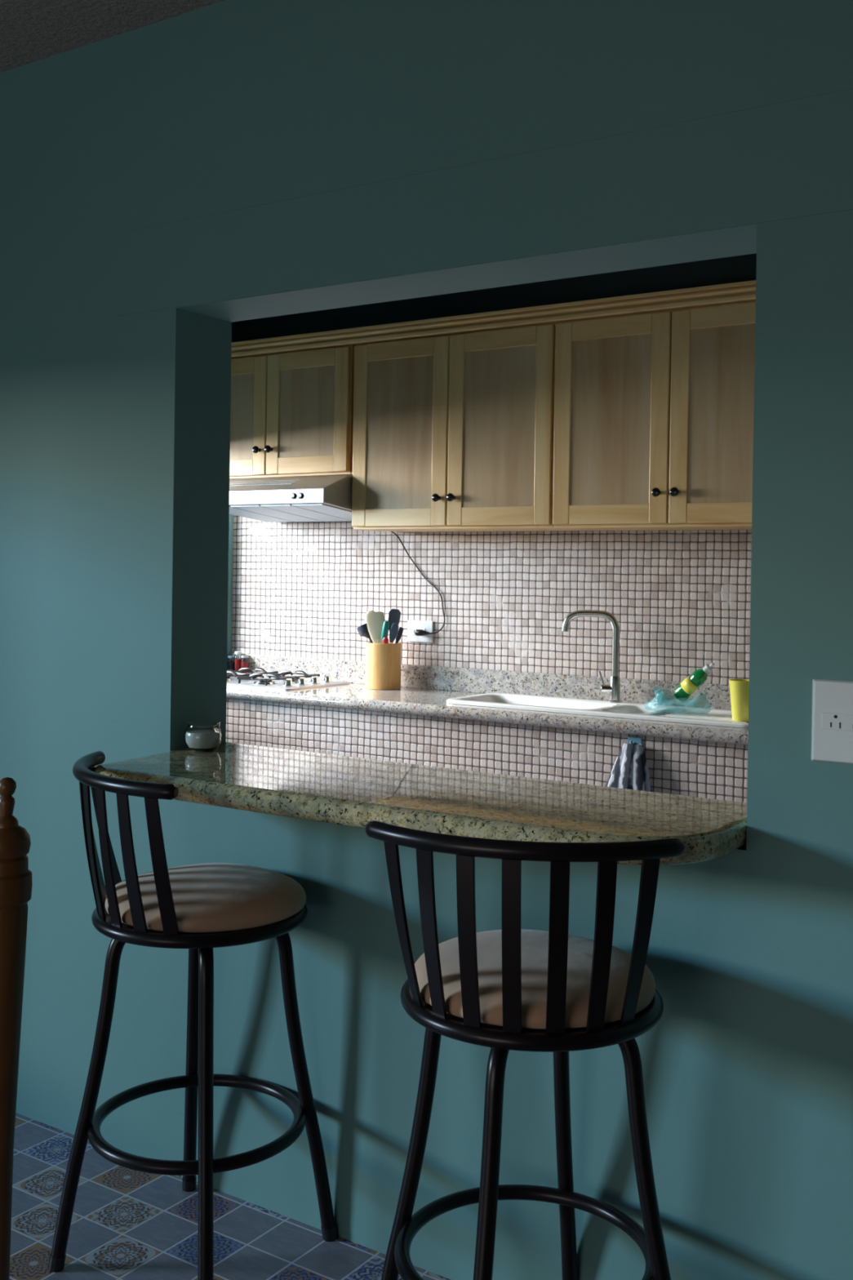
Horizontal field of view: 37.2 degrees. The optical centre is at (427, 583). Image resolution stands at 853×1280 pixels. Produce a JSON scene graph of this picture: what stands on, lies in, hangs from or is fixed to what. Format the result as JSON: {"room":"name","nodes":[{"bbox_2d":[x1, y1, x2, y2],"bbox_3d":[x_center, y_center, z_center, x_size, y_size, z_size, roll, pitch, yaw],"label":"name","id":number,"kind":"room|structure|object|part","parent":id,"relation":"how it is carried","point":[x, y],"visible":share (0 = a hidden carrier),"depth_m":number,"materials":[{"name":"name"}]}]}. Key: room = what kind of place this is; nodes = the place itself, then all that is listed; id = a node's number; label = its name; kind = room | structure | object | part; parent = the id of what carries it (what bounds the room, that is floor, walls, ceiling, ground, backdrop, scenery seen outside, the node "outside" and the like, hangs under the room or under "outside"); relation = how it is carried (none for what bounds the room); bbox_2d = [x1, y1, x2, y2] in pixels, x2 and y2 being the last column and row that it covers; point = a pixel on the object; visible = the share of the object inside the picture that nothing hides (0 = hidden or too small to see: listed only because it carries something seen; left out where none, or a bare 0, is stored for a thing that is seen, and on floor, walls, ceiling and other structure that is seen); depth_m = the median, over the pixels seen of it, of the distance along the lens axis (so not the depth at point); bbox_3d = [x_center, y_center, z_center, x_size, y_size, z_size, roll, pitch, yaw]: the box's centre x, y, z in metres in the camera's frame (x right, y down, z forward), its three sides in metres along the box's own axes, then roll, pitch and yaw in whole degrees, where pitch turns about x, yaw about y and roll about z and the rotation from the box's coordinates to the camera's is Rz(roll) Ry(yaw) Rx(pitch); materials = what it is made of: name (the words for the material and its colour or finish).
{"room":"dining room","nodes":[
{"label":"dining room","id":0,"kind":"room"},
{"bbox_2d":[0,0,224,72],"bbox_3d":[-0.700,-1.345,0.287,7.930,0.060,4.600,1,1,34],"label":"ceiling","id":1,"kind":"structure","parent":0,"point":[31,31],"depth_m":3.02,"materials":[{"name":"paint"}]},
{"bbox_2d":[8,1112,450,1279],"bbox_3d":[0.030,1.439,1.466,7.930,0.060,7.380,1,1,34],"label":"floor","id":2,"kind":"structure","parent":0,"point":[126,1224],"depth_m":2.71,"materials":[{"name":"tile"}]},
{"bbox_2d":[0,777,31,1279],"bbox_3d":[-0.917,0.837,1.906,0.501,1.108,0.456,1,1,-38],"label":"wooden post","id":3,"kind":"object","parent":2,"relation":"on","point":[15,877],"visible":1,"depth_m":1.87,"materials":[{"name":"brown wood"}]},
{"bbox_2d":[48,751,337,1279],"bbox_3d":[-0.514,0.881,2.632,0.519,1.025,0.494,1,1,34],"label":"bar stool","id":4,"kind":"object","parent":2,"relation":"on","point":[199,908],"visible":1,"depth_m":2.51,"materials":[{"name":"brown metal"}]},
{"bbox_3d":[-0.628,1.038,2.595,0.275,0.708,0.029,1,0,-14],"label":"leg","id":5,"kind":"part","parent":4,"relation":"part of","materials":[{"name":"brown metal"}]},
{"bbox_3d":[-0.635,0.382,2.528,0.121,0.029,0.505,1,1,-30],"label":"rail","id":6,"kind":"part","parent":4,"relation":"part of","materials":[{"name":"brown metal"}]},
{"bbox_3d":[-0.512,1.038,2.786,0.029,0.708,0.275,1,0,-14],"label":"leg","id":7,"kind":"part","parent":4,"relation":"part of","materials":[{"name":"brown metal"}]},
{"bbox_2d":[104,862,306,932],"bbox_3d":[-0.459,0.639,2.635,0.415,0.068,0.415,1,1,34],"label":"seat cushion","id":8,"kind":"object","parent":4,"relation":"on","point":[206,897],"depth_m":2.51,"materials":[{"name":"beige fabric"}]},
{"bbox_3d":[-0.438,1.041,2.479,0.029,0.708,0.275,1,0,-14],"label":"leg","id":9,"kind":"part","parent":4,"relation":"part of","materials":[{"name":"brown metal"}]},
{"bbox_3d":[-0.322,1.042,2.670,0.275,0.708,0.029,1,0,-14],"label":"leg","id":10,"kind":"part","parent":4,"relation":"part of","materials":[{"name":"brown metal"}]},
{"bbox_2d":[226,697,748,803],"bbox_3d":[0.414,0.964,4.901,4.130,0.845,0.065,1,1,34],"label":"counter base","id":11,"kind":"object","parent":2,"relation":"on","point":[718,771],"depth_m":4.98,"materials":[{"name":"tile"}]},
{"bbox_2d":[226,653,748,744],"bbox_3d":[0.546,0.465,5.082,4.130,0.153,0.598,1,1,34],"label":"countertop","id":12,"kind":"structure","parent":11,"relation":"on","point":[424,690],"depth_m":5.35,"materials":[{"name":"grey stone"}]},
{"bbox_2d":[226,655,234,675],"bbox_3d":[-0.993,0.413,6.422,0.042,0.094,0.042,1,1,34],"label":"spice jar","id":13,"kind":"object","parent":12,"relation":"on","point":[230,661],"visible":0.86,"depth_m":6.40,"materials":[{"name":"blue glass"}]},
{"bbox_2d":[234,651,241,671],"bbox_3d":[-0.955,0.402,6.397,0.040,0.119,0.040,1,1,34],"label":"spice jar","id":14,"kind":"object","parent":12,"relation":"on","point":[237,656],"visible":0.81,"depth_m":6.38,"materials":[{"name":"red glass"}]},
{"bbox_2d":[240,655,248,673],"bbox_3d":[-0.918,0.412,6.372,0.042,0.100,0.042,1,1,34],"label":"spice jar","id":15,"kind":"object","parent":12,"relation":"on","point":[244,660],"visible":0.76,"depth_m":6.35,"materials":[{"name":"red glass"}]},
{"bbox_2d":[226,667,349,690],"bbox_3d":[-0.754,0.440,5.970,0.640,0.054,0.460,1,1,34],"label":"gas hob","id":16,"kind":"object","parent":12,"relation":"in","point":[273,680],"visible":0.89,"depth_m":5.86,"materials":[{"name":"silver metal"}]},
{"bbox_3d":[-0.752,0.455,5.848,0.100,0.012,0.100,1,1,34],"label":"burner","id":17,"kind":"part","parent":16,"relation":"part of","materials":[{"name":"silver metal"}]},
{"bbox_3d":[-0.755,0.462,5.970,0.640,0.011,0.460,1,1,34],"label":"hob plate","id":18,"kind":"part","parent":16,"relation":"part of","materials":[{"name":"silver metal"}]},
{"bbox_3d":[-0.626,0.444,5.704,0.048,0.033,0.048,1,1,34],"label":"control knob","id":19,"kind":"part","parent":16,"relation":"part of","materials":[{"name":"silver metal"}]},
{"bbox_3d":[-0.573,0.444,5.783,0.048,0.033,0.048,1,1,34],"label":"control knob","id":20,"kind":"part","parent":16,"relation":"part of","materials":[{"name":"silver metal"}]},
{"bbox_3d":[-0.520,0.444,5.862,0.048,0.033,0.048,1,1,34],"label":"control knob","id":21,"kind":"part","parent":16,"relation":"part of","materials":[{"name":"silver metal"}]},
{"bbox_3d":[-0.467,0.445,5.940,0.048,0.033,0.048,1,1,34],"label":"control knob","id":22,"kind":"part","parent":16,"relation":"part of","materials":[{"name":"silver metal"}]},
{"bbox_2d":[365,641,401,689],"bbox_3d":[-0.200,0.373,5.780,0.161,0.209,0.161,1,1,34],"label":"utensil crock","id":23,"kind":"object","parent":12,"relation":"on","point":[383,660],"visible":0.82,"depth_m":5.71,"materials":[{"name":"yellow ceramic"}]},
{"bbox_2d":[356,622,373,643],"bbox_3d":[-0.247,0.320,5.788,0.169,0.291,0.081,1,1,34],"label":"ladle","id":24,"kind":"object","parent":23,"relation":"in","point":[362,630],"visible":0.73,"depth_m":5.78,"materials":[{"name":"black plastic"}]},
{"bbox_2d":[364,610,375,622],"bbox_3d":[-0.226,0.294,5.806,0.131,0.342,0.040,1,1,34],"label":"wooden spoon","id":25,"kind":"object","parent":23,"relation":"in","point":[367,612],"visible":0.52,"depth_m":5.83,"materials":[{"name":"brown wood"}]},
{"bbox_2d":[366,611,384,643],"bbox_3d":[-0.235,0.295,5.767,0.091,0.338,0.014,1,0,6],"label":"turner","id":26,"kind":"object","parent":23,"relation":"in","point":[375,620],"visible":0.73,"depth_m":5.76,"materials":[{"name":"beige plastic"}]},
{"bbox_2d":[381,620,389,643],"bbox_3d":[-0.203,0.316,5.737,0.064,0.298,0.026,1,1,34],"label":"spatula","id":27,"kind":"object","parent":23,"relation":"in","point":[386,624],"visible":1,"depth_m":5.72,"materials":[{"name":"teal plastic"}]},
{"bbox_2d":[382,637,388,643],"bbox_3d":[-0.203,0.353,5.730,0.025,0.225,0.074,1,1,-31],"label":"utensil","id":28,"kind":"object","parent":23,"relation":"in","point":[385,640],"visible":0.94,"depth_m":5.70,"materials":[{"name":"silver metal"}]},
{"bbox_2d":[389,622,399,643],"bbox_3d":[-0.177,0.321,5.749,0.107,0.290,0.027,1,1,40],"label":"spoon","id":29,"kind":"object","parent":23,"relation":"in","point":[393,631],"visible":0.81,"depth_m":5.72,"materials":[{"name":"black plastic"}]},
{"bbox_2d":[388,608,400,631],"bbox_3d":[-0.157,0.289,5.793,0.070,0.351,0.026,1,0,-5],"label":"slotted turner","id":30,"kind":"object","parent":23,"relation":"in","point":[394,615],"visible":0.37,"depth_m":5.79,"materials":[{"name":"black plastic"}]},
{"bbox_2d":[395,626,404,643],"bbox_3d":[-0.160,0.330,5.770,0.111,0.272,0.017,1,1,28],"label":"spoon","id":31,"kind":"object","parent":23,"relation":"in","point":[400,632],"visible":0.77,"depth_m":5.75,"materials":[{"name":"plastic"}]},
{"bbox_2d":[561,609,621,702],"bbox_3d":[0.673,0.294,5.192,0.248,0.373,0.054,1,0,15],"label":"faucet","id":32,"kind":"object","parent":12,"relation":"on","point":[613,689],"visible":1,"depth_m":5.16,"materials":[{"name":"silver metal"}]},
{"bbox_3d":[0.667,0.244,5.190,0.236,0.273,0.029,1,0,13],"label":"spout","id":33,"kind":"part","parent":32,"relation":"part of","materials":[{"name":"silver metal"}]},
{"bbox_3d":[0.711,0.389,5.175,0.027,0.067,0.009,1,0,15],"label":"lever","id":34,"kind":"part","parent":32,"relation":"part of","materials":[{"name":"silver metal"}]},
{"bbox_3d":[0.730,0.430,5.172,0.045,0.037,0.037,1,0,3],"label":"handle","id":35,"kind":"part","parent":32,"relation":"part of","materials":[{"name":"silver metal"}]},
{"bbox_2d":[446,693,748,728],"bbox_3d":[0.720,0.568,4.976,1.320,0.170,0.422,1,1,34],"label":"sink","id":36,"kind":"object","parent":12,"relation":"in","point":[703,716],"visible":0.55,"depth_m":4.99,"materials":[{"name":"white ceramic"}]},
{"bbox_2d":[728,679,749,721],"bbox_3d":[1.146,0.424,4.602,0.104,0.146,0.104,1,1,34],"label":"cup","id":37,"kind":"object","parent":36,"relation":"on","point":[739,688],"visible":0.68,"depth_m":4.57,"materials":[{"name":"yellow plastic"}]},
{"bbox_3d":[0.952,0.441,4.832,0.267,0.094,0.129,1,1,34],"label":"plastic bag","id":38,"kind":"object","parent":36,"relation":"on","visible":0},
{"bbox_2d":[673,662,714,702],"bbox_3d":[1.014,0.374,4.820,0.062,0.158,0.170,0,1,-44],"label":"soap bottle","id":39,"kind":"object","parent":38,"relation":"on","point":[682,692],"visible":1,"depth_m":4.80,"materials":[{"name":"green plastic"}]},
{"bbox_2d":[627,736,642,744],"bbox_3d":[0.748,0.577,4.614,0.056,0.034,0.041,1,1,34],"label":"towel hook","id":40,"kind":"object","parent":11,"relation":"attached to","point":[631,740],"visible":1,"depth_m":4.62,"materials":[{"name":"blue plastic"}]},
{"bbox_2d":[605,742,652,791],"bbox_3d":[0.724,0.697,4.595,0.225,0.231,0.076,1,1,34],"label":"hand towel","id":41,"kind":"object","parent":40,"relation":"hanging from","point":[630,771],"visible":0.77,"depth_m":4.58,"materials":[{"name":"grey fabric"}]},
{"bbox_2d":[365,819,684,1279],"bbox_3d":[0.148,0.895,2.098,0.518,1.025,0.500,1,1,-22],"label":"bar stool","id":42,"kind":"object","parent":2,"relation":"on","point":[513,988],"visible":1,"depth_m":1.97,"materials":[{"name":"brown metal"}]},
{"bbox_3d":[0.024,1.051,2.199,0.275,0.708,0.029,1,1,23],"label":"leg","id":43,"kind":"part","parent":42,"relation":"part of","materials":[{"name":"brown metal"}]},
{"bbox_3d":[0.108,1.054,1.992,0.029,0.708,0.275,1,1,23],"label":"leg","id":44,"kind":"part","parent":42,"relation":"part of","materials":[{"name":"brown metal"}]},
{"bbox_3d":[0.136,0.398,1.940,0.505,0.029,0.121,1,0,13],"label":"rail","id":45,"kind":"part","parent":42,"relation":"part of","materials":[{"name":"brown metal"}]},
{"bbox_2d":[414,928,655,1029],"bbox_3d":[0.178,0.654,2.146,0.415,0.067,0.415,1,1,34],"label":"seat cushion","id":46,"kind":"object","parent":42,"relation":"on","point":[617,1004],"depth_m":2.00,"materials":[{"name":"beige fabric"}]},
{"bbox_3d":[0.230,1.053,2.283,0.029,0.708,0.275,1,1,23],"label":"leg","id":47,"kind":"part","parent":42,"relation":"part of","materials":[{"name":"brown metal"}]},
{"bbox_3d":[0.314,1.056,2.076,0.275,0.708,0.029,1,1,23],"label":"leg","id":48,"kind":"part","parent":42,"relation":"part of","materials":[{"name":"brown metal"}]},
{"bbox_2d":[226,321,235,659],"bbox_3d":[-1.738,-0.013,5.475,0.120,2.722,2.488,1,1,34],"label":"wall","id":49,"kind":"structure","parent":0,"point":[233,323],"depth_m":6.46,"materials":[{"name":"teal paint"}]},
{"bbox_2d":[0,0,852,1279],"bbox_3d":[0.603,0.049,2.295,7.950,2.722,0.192,1,1,34],"label":"wall","id":50,"kind":"structure","parent":0,"point":[115,430],"depth_m":2.67,"materials":[{"name":"teal paint"}]},
{"bbox_2d":[93,742,746,865],"bbox_3d":[-0.058,0.429,2.558,1.409,0.048,0.488,1,1,34],"label":"bar","id":51,"kind":"object","parent":50,"relation":"attached to","point":[338,789],"visible":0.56,"depth_m":2.43,"materials":[{"name":"beige stone"}]},
{"bbox_2d":[183,720,221,751],"bbox_3d":[-0.532,0.360,2.999,0.088,0.068,0.088,1,1,34],"label":"sugar bowl","id":52,"kind":"object","parent":51,"relation":"on","point":[198,735],"visible":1,"depth_m":2.97,"materials":[{"name":"white ceramic"}]},
{"bbox_2d":[114,88,852,315],"bbox_3d":[1.546,-0.707,1.549,5.558,0.202,0.003,1,1,34],"label":"trim","id":53,"kind":"structure","parent":50,"relation":"attached to","point":[790,159],"depth_m":2.47,"materials":[{"name":"teal paint"}]},
{"bbox_2d":[811,679,852,764],"bbox_3d":[0.698,0.231,2.109,0.118,0.138,0.012,1,1,34],"label":"wall socket","id":54,"kind":"object","parent":50,"relation":"attached to","point":[832,734],"visible":1,"depth_m":2.12,"materials":[{"name":"white plastic"}]},
{"bbox_2d":[231,253,756,684],"bbox_3d":[0.765,0.026,5.369,4.400,2.722,0.120,1,1,34],"label":"wall","id":55,"kind":"structure","parent":0,"point":[679,600],"depth_m":5.57,"materials":[{"name":"tile"}]},
{"bbox_2d":[229,344,355,479],"bbox_3d":[-0.663,-0.786,6.021,0.993,0.580,0.384,1,1,34],"label":"upper cabinet","id":56,"kind":"object","parent":55,"relation":"attached to","point":[291,413],"visible":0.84,"depth_m":5.81,"materials":[{"name":"brown wood"}]},
{"bbox_3d":[-0.953,-0.550,6.042,0.335,0.075,0.020,1,1,34],"label":"door rail","id":57,"kind":"part","parent":56,"relation":"part of","materials":[{"name":"brown wood"}]},
{"bbox_3d":[-0.949,-0.789,6.041,0.335,0.404,0.012,1,1,34],"label":"door panel","id":58,"kind":"part","parent":56,"relation":"part of","materials":[{"name":"brown wood"}]},
{"bbox_3d":[-0.946,-1.029,6.038,0.335,0.075,0.020,1,1,34],"label":"door rail","id":59,"kind":"part","parent":56,"relation":"part of","materials":[{"name":"brown wood"}]},
{"bbox_3d":[-0.795,-0.624,5.901,0.035,0.035,0.038,1,1,34],"label":"door knob","id":60,"kind":"part","parent":56,"relation":"part of","materials":[{"name":"black metal"}]},
{"bbox_3d":[-0.734,-0.623,5.860,0.035,0.035,0.038,1,1,34],"label":"door knob","id":61,"kind":"part","parent":56,"relation":"part of","materials":[{"name":"black metal"}]},
{"bbox_2d":[229,474,352,522],"bbox_3d":[-0.621,-0.394,5.883,0.751,0.192,0.520,1,1,34],"label":"range hood","id":62,"kind":"object","parent":56,"relation":"attached to","point":[328,498],"visible":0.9,"depth_m":5.68,"materials":[{"name":"silver metal"}]},
{"bbox_2d":[229,480,295,486],"bbox_3d":[-0.786,-0.460,5.826,0.476,0.024,0.072,1,1,34],"label":"vent grille","id":63,"kind":"object","parent":62,"relation":"attached to","point":[232,482],"depth_m":5.80,"materials":[{"name":"silver metal"}]},
{"bbox_3d":[-0.550,-0.541,5.772,0.324,0.075,0.020,1,1,34],"label":"door rail","id":64,"kind":"part","parent":56,"relation":"part of","materials":[{"name":"brown wood"}]},
{"bbox_3d":[-0.545,-0.781,5.771,0.324,0.404,0.012,1,1,34],"label":"door panel","id":65,"kind":"part","parent":56,"relation":"part of","materials":[{"name":"brown wood"}]},
{"bbox_3d":[-0.543,-1.020,5.768,0.324,0.075,0.020,1,1,34],"label":"door rail","id":66,"kind":"part","parent":56,"relation":"part of","materials":[{"name":"brown wood"}]},
{"bbox_2d":[231,280,755,358],"bbox_3d":[0.520,-1.076,5.058,4.040,0.060,0.094,1,1,34],"label":"crown molding","id":67,"kind":"structure","parent":56,"relation":"attached to","point":[742,291],"depth_m":5.14,"materials":[{"name":"brown wood"}]},
{"bbox_2d":[407,620,433,643],"bbox_3d":[-0.033,0.220,5.822,0.140,0.100,0.013,1,1,34],"label":"wall outlet","id":68,"kind":"object","parent":55,"relation":"attached to","point":[428,626],"visible":1,"depth_m":5.82,"materials":[{"name":"white plastic"}]},
{"bbox_2d":[412,627,425,635],"bbox_3d":[-0.039,0.220,5.822,0.070,0.032,0.003,1,1,34],"label":"socket","id":69,"kind":"object","parent":68,"relation":"attached to","point":[414,629],"depth_m":5.83,"materials":[{"name":"white plastic"}]},
{"bbox_2d":[351,322,583,532],"bbox_3d":[0.168,-0.645,5.465,1.004,0.826,0.384,1,1,34],"label":"upper cabinet","id":70,"kind":"object","parent":55,"relation":"attached to","point":[455,432],"visible":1,"depth_m":5.31,"materials":[{"name":"brown wood"}]},
{"bbox_3d":[-0.125,-0.287,5.487,0.346,0.075,0.020,1,1,34],"label":"door rail","id":71,"kind":"part","parent":70,"relation":"part of","materials":[{"name":"brown wood"}]},
{"bbox_3d":[-0.118,-0.649,5.485,0.346,0.650,0.012,1,1,34],"label":"door panel","id":72,"kind":"part","parent":70,"relation":"part of","materials":[{"name":"brown wood"}]},
{"bbox_3d":[-0.114,-1.011,5.481,0.346,0.075,0.020,1,1,34],"label":"door rail","id":73,"kind":"part","parent":70,"relation":"part of","materials":[{"name":"brown wood"}]},
{"bbox_2d":[391,531,445,635],"bbox_3d":[-0.038,-0.002,5.806,0.272,0.482,0.058,1,0,20],"label":"power cord","id":74,"kind":"object","parent":70,"relation":"hanging from","point":[418,632],"visible":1,"depth_m":5.78,"materials":[{"name":"black plastic"}]},
{"bbox_3d":[0.038,-0.362,5.343,0.035,0.035,0.038,1,1,34],"label":"door knob","id":75,"kind":"part","parent":70,"relation":"part of","materials":[{"name":"black metal"}]},
{"bbox_3d":[0.100,-0.361,5.301,0.035,0.035,0.038,1,1,34],"label":"door knob","id":76,"kind":"part","parent":70,"relation":"part of","materials":[{"name":"black metal"}]},
{"bbox_3d":[0.291,-0.278,5.208,0.341,0.075,0.020,1,1,34],"label":"door rail","id":77,"kind":"part","parent":70,"relation":"part of","materials":[{"name":"brown wood"}]},
{"bbox_3d":[0.297,-0.640,5.207,0.341,0.650,0.012,1,1,34],"label":"door panel","id":78,"kind":"part","parent":70,"relation":"part of","materials":[{"name":"brown wood"}]},
{"bbox_3d":[0.302,-1.003,5.202,0.341,0.075,0.020,1,1,34],"label":"door rail","id":79,"kind":"part","parent":70,"relation":"part of","materials":[{"name":"brown wood"}]},
{"bbox_2d":[228,653,731,710],"bbox_3d":[0.708,0.442,5.322,4.130,0.106,0.020,1,1,34],"label":"backsplash","id":80,"kind":"structure","parent":55,"relation":"attached to","point":[708,695],"depth_m":5.55,"materials":[{"name":"grey stone"}]},
{"bbox_2d":[552,300,755,530],"bbox_3d":[1.002,-0.628,4.907,1.000,0.826,0.384,1,1,34],"label":"upper cabinet","id":81,"kind":"object","parent":55,"relation":"attached to","point":[654,411],"visible":0.83,"depth_m":4.81,"materials":[{"name":"brown wood"}]},
{"bbox_3d":[0.707,-0.269,4.930,0.338,0.075,0.020,1,1,34],"label":"door rail","id":82,"kind":"part","parent":81,"relation":"part of","materials":[{"name":"brown wood"}]},
{"bbox_3d":[0.714,-0.632,4.928,0.338,0.650,0.012,1,1,34],"label":"door panel","id":83,"kind":"part","parent":81,"relation":"part of","materials":[{"name":"brown wood"}]},
{"bbox_3d":[0.718,-0.994,4.924,0.338,0.075,0.020,1,1,34],"label":"door rail","id":84,"kind":"part","parent":81,"relation":"part of","materials":[{"name":"brown wood"}]},
{"bbox_3d":[0.867,-0.345,4.788,0.035,0.035,0.038,1,1,34],"label":"door knob","id":85,"kind":"part","parent":81,"relation":"part of","materials":[{"name":"black metal"}]},
{"bbox_3d":[0.928,-0.344,4.747,0.035,0.035,0.038,1,1,34],"label":"door knob","id":86,"kind":"part","parent":81,"relation":"part of","materials":[{"name":"black metal"}]},
{"bbox_3d":[1.121,-0.261,4.653,0.346,0.075,0.020,1,1,34],"label":"door rail","id":87,"kind":"part","parent":81,"relation":"part of","materials":[{"name":"brown wood"}]},
{"bbox_3d":[1.127,-0.623,4.651,0.346,0.650,0.012,1,1,34],"label":"door panel","id":88,"kind":"part","parent":81,"relation":"part of","materials":[{"name":"brown wood"}]},
{"bbox_3d":[1.132,-0.986,4.647,0.346,0.075,0.020,1,1,34],"label":"door rail","id":89,"kind":"part","parent":81,"relation":"part of","materials":[{"name":"brown wood"}]}
]}

